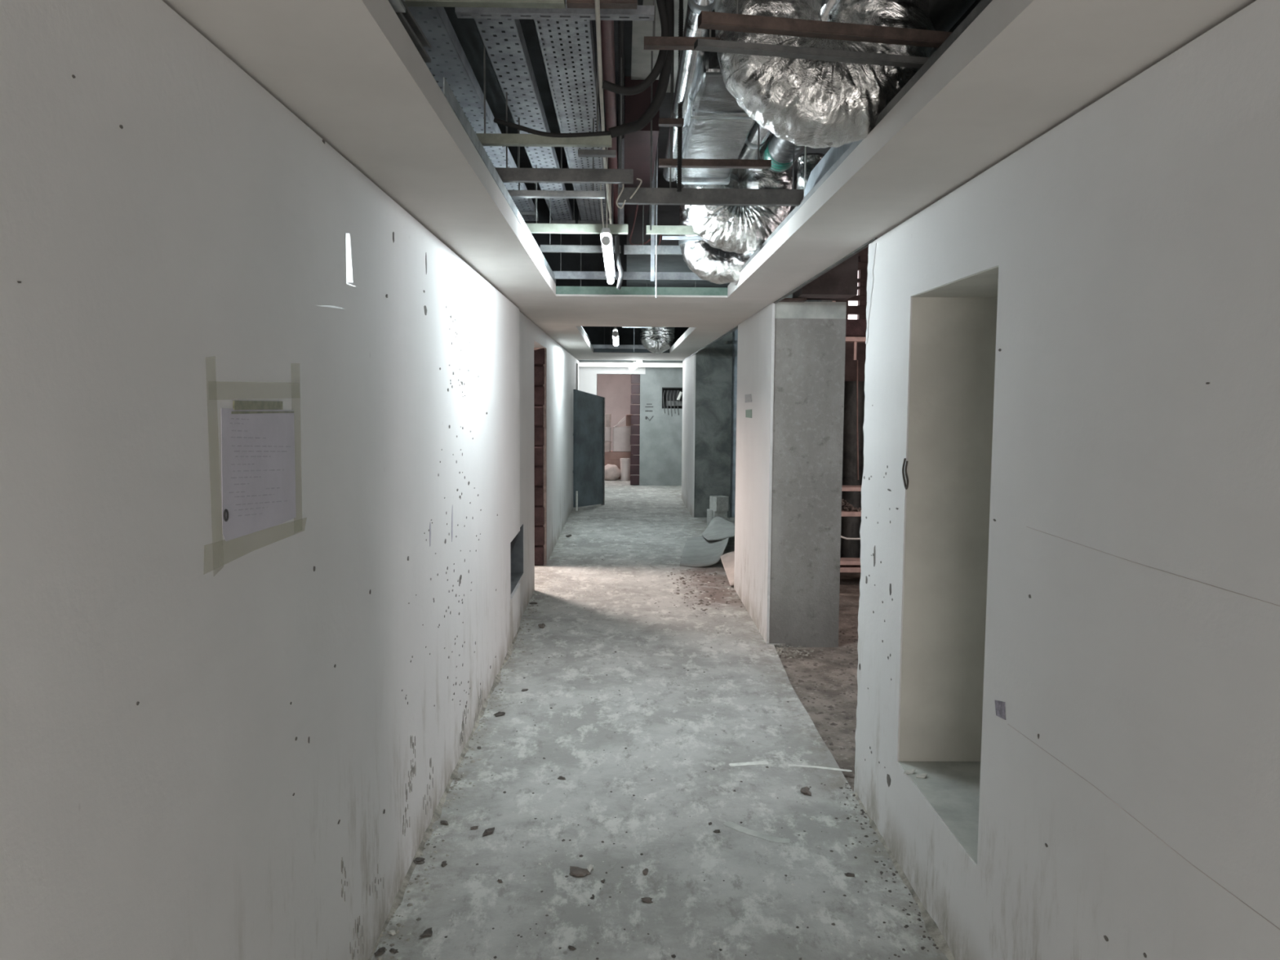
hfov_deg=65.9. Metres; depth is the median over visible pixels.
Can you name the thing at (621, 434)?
carton
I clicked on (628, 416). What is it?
carton
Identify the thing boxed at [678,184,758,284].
flexible duct
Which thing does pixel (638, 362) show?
lamp
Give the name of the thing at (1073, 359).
wall
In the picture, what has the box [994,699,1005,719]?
sticker
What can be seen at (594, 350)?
channel
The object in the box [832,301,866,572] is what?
rack
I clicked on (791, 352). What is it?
wall pier
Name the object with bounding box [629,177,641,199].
loose wire
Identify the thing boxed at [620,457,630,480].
bucket
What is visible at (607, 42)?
pipe
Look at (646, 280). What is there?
channel
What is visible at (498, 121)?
cable
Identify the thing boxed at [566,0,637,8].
channel
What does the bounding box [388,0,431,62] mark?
stud
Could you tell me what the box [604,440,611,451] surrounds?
bucket
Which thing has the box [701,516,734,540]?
board
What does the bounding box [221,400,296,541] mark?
notice
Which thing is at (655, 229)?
channel
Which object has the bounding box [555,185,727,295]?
channel
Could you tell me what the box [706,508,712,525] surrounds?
concrete block
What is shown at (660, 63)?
cable
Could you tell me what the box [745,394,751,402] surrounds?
notice
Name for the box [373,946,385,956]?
stone
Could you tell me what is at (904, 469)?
wire loop
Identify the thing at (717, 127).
duct
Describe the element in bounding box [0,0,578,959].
wall
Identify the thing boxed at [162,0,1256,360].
ceiling
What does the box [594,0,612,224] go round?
cable
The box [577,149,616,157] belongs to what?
channel
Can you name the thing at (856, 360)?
metal strip
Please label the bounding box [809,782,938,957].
crumbs
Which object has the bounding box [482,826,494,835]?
stone
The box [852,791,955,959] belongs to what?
dirt
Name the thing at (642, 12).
strut
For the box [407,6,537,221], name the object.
cable tray
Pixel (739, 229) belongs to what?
flexible duct
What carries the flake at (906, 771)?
on the wall at (1073, 359)
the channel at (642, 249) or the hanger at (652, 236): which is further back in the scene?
the channel at (642, 249)
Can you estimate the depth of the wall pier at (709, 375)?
14.98 m
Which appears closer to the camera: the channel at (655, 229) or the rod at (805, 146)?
the rod at (805, 146)
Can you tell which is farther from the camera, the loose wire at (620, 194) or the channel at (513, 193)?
the channel at (513, 193)
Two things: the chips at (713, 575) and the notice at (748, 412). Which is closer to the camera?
the notice at (748, 412)
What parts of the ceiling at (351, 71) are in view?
bulkhead panel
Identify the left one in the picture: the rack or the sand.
the sand
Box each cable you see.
[493,117,609,137]
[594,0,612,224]
[601,0,669,95]
[608,0,674,137]
[614,234,623,289]
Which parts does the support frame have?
hanger rod, hanger rod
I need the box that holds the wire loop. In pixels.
[902,457,908,489]
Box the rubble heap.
[841,498,861,511]
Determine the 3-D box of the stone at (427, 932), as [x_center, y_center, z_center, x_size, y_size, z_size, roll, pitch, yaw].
[-0.720,1.524,3.318,0.054,0.012,0.044,-2,5,-28]
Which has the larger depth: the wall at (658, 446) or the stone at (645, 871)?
the wall at (658, 446)
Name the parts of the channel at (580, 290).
hanger rod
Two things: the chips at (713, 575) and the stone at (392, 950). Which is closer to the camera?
the stone at (392, 950)
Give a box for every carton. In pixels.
[613,426,633,452]
[626,414,633,426]
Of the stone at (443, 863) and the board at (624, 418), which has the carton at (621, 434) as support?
the board at (624, 418)
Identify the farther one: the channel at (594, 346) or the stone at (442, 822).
the channel at (594, 346)
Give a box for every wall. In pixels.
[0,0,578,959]
[577,360,683,485]
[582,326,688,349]
[596,373,639,465]
[786,293,832,302]
[832,0,981,381]
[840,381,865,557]
[853,0,1279,959]
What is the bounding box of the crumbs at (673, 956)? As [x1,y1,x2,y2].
[433,506,906,959]
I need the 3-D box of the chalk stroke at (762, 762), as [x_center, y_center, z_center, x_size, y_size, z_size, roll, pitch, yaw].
[0.539,1.406,4.890,0.200,0.001,0.044,-1,5,-12]
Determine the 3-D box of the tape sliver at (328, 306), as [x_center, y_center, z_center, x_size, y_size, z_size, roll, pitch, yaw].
[-0.850,-0.474,2.709,0.001,0.017,0.297,0,5,-1]
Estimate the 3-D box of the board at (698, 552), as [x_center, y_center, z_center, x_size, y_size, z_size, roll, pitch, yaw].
[0.789,0.757,11.695,0.561,0.178,2.278,1,5,6]
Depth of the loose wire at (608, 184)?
3.97 m
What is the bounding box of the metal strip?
[856,360,858,479]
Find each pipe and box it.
[600,20,617,224]
[662,0,716,182]
[737,0,841,168]
[762,0,909,172]
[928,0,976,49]
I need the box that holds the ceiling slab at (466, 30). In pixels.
[418,7,858,287]
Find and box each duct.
[624,76,659,244]
[640,326,675,353]
[676,10,755,184]
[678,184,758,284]
[683,132,792,253]
[714,0,934,148]
[796,152,824,198]
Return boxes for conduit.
[617,20,624,138]
[637,0,643,4]
[676,391,682,399]
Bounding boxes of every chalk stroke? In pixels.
[723,821,790,843]
[728,760,768,766]
[787,764,852,771]
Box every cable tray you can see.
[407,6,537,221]
[473,18,575,223]
[533,0,609,223]
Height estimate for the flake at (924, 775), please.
0.010 m
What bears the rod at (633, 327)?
hanging from the ceiling slab at (466, 30)
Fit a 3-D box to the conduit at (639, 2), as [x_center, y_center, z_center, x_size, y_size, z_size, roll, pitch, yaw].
[0.011,-1.565,2.430,0.030,0.032,2.100,0,5,-1]
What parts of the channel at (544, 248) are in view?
hanger rod, hanger rod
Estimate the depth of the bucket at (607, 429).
22.10 m
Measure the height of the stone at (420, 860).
0.012 m
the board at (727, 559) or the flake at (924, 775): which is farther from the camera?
the board at (727, 559)
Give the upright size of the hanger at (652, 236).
0.860 m
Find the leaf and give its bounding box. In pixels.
[573,389,604,507]
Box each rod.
[633,327,634,351]
[649,50,653,230]
[655,142,657,297]
[676,0,684,191]
[804,146,806,195]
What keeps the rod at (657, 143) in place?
hanging from the ceiling slab at (466, 30)
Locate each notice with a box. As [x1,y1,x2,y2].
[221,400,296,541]
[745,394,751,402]
[745,408,751,417]
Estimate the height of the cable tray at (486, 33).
0.404 m
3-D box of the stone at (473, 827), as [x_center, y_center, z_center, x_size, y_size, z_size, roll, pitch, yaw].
[-0.694,1.458,4.136,0.033,0.007,0.029,0,5,-1]
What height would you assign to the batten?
0.320 m
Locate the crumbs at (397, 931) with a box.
[377,595,547,959]
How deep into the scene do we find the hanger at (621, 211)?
5.11 m
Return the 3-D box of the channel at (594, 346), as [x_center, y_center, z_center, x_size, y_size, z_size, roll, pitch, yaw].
[-0.174,-2.416,15.069,1.250,0.820,0.040,0,5,-1]
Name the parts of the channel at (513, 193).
hanger rod, hanger rod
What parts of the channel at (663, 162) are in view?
hanger rod, hanger rod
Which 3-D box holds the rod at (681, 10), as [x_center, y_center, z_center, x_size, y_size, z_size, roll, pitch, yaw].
[0.157,-1.516,3.842,0.018,0.767,0.018,2,5,21]
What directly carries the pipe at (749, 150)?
attached to the flexible duct at (813, 104)
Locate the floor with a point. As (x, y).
(687, 908)
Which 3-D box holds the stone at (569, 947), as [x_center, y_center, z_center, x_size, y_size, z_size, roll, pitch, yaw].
[-0.224,1.535,3.239,0.019,0.008,0.030,-3,6,-36]
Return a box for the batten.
[575,491,577,511]
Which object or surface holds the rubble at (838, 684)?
on the floor
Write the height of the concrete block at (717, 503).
0.205 m
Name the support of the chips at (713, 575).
on the floor
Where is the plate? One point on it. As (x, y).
(833, 154)
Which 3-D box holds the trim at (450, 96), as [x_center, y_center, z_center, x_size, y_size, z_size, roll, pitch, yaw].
[-0.557,-1.186,4.639,0.038,0.045,4.220,0,5,-1]
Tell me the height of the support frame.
0.775 m
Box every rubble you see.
[775,644,822,661]
[778,626,857,769]
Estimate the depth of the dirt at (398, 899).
4.25 m
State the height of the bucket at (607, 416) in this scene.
0.284 m
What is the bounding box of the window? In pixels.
[845,246,868,319]
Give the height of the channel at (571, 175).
0.725 m
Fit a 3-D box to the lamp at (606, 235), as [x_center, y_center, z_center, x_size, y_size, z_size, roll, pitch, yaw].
[-0.166,-1.563,5.227,0.053,0.904,1.286,0,5,-1]
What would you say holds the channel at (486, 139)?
hanging from the ceiling slab at (466, 30)
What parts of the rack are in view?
metal strip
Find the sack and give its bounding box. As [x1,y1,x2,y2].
[604,464,620,480]
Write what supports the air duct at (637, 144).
attached to the ceiling slab at (466, 30)
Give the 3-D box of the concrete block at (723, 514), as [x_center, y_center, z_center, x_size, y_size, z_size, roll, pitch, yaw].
[1.125,0.541,14.207,0.200,0.205,0.190,-1,5,-21]
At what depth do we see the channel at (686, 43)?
2.88 m
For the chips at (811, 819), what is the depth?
4.06 m
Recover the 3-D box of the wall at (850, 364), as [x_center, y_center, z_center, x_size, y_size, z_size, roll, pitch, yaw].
[3.030,-0.752,5.910,3.743,4.230,20.200,0,5,-1]
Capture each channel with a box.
[404,0,564,8]
[475,44,611,147]
[494,39,633,183]
[507,26,604,198]
[525,102,627,234]
[540,149,620,253]
[552,160,706,280]
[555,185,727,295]
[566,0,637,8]
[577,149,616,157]
[591,344,646,349]
[593,349,669,352]
[622,280,650,328]
[623,204,719,254]
[644,0,715,50]
[646,160,698,235]
[658,49,771,168]
[658,118,684,126]
[662,235,702,239]
[693,38,929,68]
[697,0,952,48]
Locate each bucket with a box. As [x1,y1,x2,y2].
[604,413,611,426]
[604,426,611,440]
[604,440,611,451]
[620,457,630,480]
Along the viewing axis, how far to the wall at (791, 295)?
9.59 m
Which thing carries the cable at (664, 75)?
attached to the channel at (486, 139)
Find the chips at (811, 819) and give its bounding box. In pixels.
[407,507,871,951]
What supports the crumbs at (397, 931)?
on the floor
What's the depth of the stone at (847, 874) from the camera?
3.74 m
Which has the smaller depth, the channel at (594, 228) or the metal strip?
the channel at (594, 228)
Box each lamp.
[600,147,614,284]
[612,326,618,346]
[629,360,642,370]
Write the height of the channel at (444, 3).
0.580 m
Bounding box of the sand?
[532,569,620,598]
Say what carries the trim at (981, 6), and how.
attached to the ceiling at (351, 71)
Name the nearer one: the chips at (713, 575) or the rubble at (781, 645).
the rubble at (781, 645)
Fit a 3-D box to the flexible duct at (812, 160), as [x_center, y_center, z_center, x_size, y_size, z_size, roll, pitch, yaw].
[0.848,-1.429,4.847,0.166,0.320,0.185,0,5,-1]
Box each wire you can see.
[608,183,611,220]
[616,183,626,208]
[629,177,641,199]
[629,204,662,245]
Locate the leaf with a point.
(588, 409)
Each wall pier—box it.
[681,328,737,517]
[733,297,846,647]
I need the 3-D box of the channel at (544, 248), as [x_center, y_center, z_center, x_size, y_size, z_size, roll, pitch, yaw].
[-0.353,-1.715,5.871,0.480,0.710,0.040,0,5,-1]
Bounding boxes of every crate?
[604,450,633,459]
[604,459,631,479]
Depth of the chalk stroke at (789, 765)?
4.84 m
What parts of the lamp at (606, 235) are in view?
lamp wire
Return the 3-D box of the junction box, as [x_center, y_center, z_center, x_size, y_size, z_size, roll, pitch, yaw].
[0.680,-1.622,20.487,0.459,0.597,0.227,0,5,-1]
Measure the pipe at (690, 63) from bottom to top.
0.087 m
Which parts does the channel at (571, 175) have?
hanger rod, hanger rod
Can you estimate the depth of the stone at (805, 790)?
4.52 m
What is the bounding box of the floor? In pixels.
[371,479,947,959]
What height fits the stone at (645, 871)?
0.010 m
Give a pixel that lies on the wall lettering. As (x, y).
(646, 417)
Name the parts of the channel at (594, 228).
hanger rod, hanger rod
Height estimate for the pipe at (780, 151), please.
0.170 m
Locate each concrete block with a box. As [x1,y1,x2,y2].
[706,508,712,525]
[709,495,728,511]
[712,511,727,519]
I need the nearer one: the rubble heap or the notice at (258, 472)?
the notice at (258, 472)
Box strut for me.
[454,4,654,21]
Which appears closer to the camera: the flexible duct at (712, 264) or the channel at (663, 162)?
the channel at (663, 162)
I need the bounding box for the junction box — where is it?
[662,386,682,416]
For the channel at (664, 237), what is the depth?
5.55 m
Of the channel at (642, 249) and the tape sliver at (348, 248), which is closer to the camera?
the tape sliver at (348, 248)
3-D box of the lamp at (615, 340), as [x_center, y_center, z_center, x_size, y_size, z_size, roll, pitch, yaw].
[-0.310,-2.185,12.637,0.080,0.882,1.211,0,5,-1]
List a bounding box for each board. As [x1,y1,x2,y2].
[613,416,625,427]
[680,536,729,567]
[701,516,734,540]
[720,551,734,586]
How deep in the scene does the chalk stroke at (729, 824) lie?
4.10 m
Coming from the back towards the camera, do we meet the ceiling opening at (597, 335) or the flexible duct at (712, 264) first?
the ceiling opening at (597, 335)
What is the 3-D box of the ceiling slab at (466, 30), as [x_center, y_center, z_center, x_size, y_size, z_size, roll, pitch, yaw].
[-0.069,-2.924,10.646,10.200,0.920,30.300,0,5,-1]
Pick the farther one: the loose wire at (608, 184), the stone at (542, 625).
the stone at (542, 625)
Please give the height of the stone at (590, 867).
0.014 m
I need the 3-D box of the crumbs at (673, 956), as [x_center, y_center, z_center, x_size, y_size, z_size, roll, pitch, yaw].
[-0.062,0.970,10.107,1.796,0.006,13.998,0,5,-1]
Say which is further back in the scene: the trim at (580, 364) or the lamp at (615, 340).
the trim at (580, 364)
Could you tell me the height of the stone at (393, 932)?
0.010 m
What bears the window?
in the wall at (850, 364)
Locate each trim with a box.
[443,77,555,284]
[578,362,682,367]
[581,326,591,343]
[729,0,992,283]
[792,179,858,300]
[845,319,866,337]
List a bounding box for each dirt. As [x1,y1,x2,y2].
[368,626,520,959]
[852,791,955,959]
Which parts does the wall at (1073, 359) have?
niche sill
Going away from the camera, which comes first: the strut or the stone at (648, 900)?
the strut
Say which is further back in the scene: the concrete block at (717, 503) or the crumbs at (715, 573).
the concrete block at (717, 503)
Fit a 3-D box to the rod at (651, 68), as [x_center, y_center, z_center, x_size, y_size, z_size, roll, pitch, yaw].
[0.052,-1.549,4.489,0.007,0.809,0.007,-2,5,-23]
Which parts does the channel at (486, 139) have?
hanger rod, hanger rod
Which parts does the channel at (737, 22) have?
hanger rod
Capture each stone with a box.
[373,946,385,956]
[388,929,395,935]
[389,948,398,953]
[413,857,424,864]
[419,927,432,937]
[440,820,448,825]
[440,860,447,866]
[470,826,478,830]
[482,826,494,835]
[493,711,505,716]
[537,622,545,628]
[557,776,565,779]
[567,945,576,950]
[568,866,591,876]
[586,864,593,872]
[640,897,652,902]
[642,868,648,875]
[800,786,811,795]
[844,872,854,876]
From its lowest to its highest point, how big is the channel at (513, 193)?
0.715 m
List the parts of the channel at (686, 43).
hanger rod, hanger rod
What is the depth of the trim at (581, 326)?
13.19 m
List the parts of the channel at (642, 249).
hanger rod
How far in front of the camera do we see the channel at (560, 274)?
6.63 m
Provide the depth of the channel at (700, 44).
2.58 m
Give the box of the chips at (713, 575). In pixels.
[685,574,731,602]
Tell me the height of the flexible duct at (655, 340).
0.564 m
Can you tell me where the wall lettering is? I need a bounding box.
[645,403,653,420]
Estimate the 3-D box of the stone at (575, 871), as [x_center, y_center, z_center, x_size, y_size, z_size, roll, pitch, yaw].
[-0.226,1.490,3.753,0.088,0.017,0.073,0,5,-1]
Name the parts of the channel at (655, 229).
hanger rod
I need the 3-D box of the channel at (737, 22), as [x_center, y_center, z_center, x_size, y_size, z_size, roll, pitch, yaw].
[0.541,-1.462,2.476,0.772,0.645,0.145,-1,5,-11]
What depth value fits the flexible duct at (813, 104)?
2.78 m
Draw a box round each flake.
[903,768,915,773]
[915,773,927,777]
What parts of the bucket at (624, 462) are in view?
lid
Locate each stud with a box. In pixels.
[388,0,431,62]
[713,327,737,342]
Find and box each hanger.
[619,111,624,224]
[650,167,654,280]
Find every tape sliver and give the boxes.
[316,305,344,309]
[345,233,352,282]
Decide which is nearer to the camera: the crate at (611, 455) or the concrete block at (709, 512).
the concrete block at (709, 512)
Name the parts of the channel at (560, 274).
hanger rod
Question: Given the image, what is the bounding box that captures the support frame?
[617,68,803,206]
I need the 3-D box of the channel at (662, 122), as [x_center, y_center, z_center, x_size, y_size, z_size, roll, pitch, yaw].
[0.119,-1.370,3.780,0.095,0.022,0.040,0,5,-1]
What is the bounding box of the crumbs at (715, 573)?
[666,568,746,611]
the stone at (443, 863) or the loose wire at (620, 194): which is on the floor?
the stone at (443, 863)
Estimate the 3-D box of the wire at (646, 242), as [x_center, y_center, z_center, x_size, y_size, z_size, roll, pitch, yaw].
[0.036,-1.617,6.290,0.207,0.331,0.010,0,5,-1]
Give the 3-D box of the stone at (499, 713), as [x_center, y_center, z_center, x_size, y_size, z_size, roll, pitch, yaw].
[-0.797,1.329,5.611,0.076,0.025,0.039,-2,5,-24]
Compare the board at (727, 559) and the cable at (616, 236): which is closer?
the cable at (616, 236)
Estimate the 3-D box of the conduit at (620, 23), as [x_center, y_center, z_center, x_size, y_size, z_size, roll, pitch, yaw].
[-0.080,-1.707,4.274,0.023,0.024,5.800,0,5,-1]
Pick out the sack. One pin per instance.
(612, 473)
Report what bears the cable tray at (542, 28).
hanging from the ceiling slab at (466, 30)
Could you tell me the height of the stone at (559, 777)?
0.011 m
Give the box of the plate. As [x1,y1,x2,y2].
[804,142,853,196]
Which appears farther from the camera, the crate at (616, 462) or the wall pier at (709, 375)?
the crate at (616, 462)

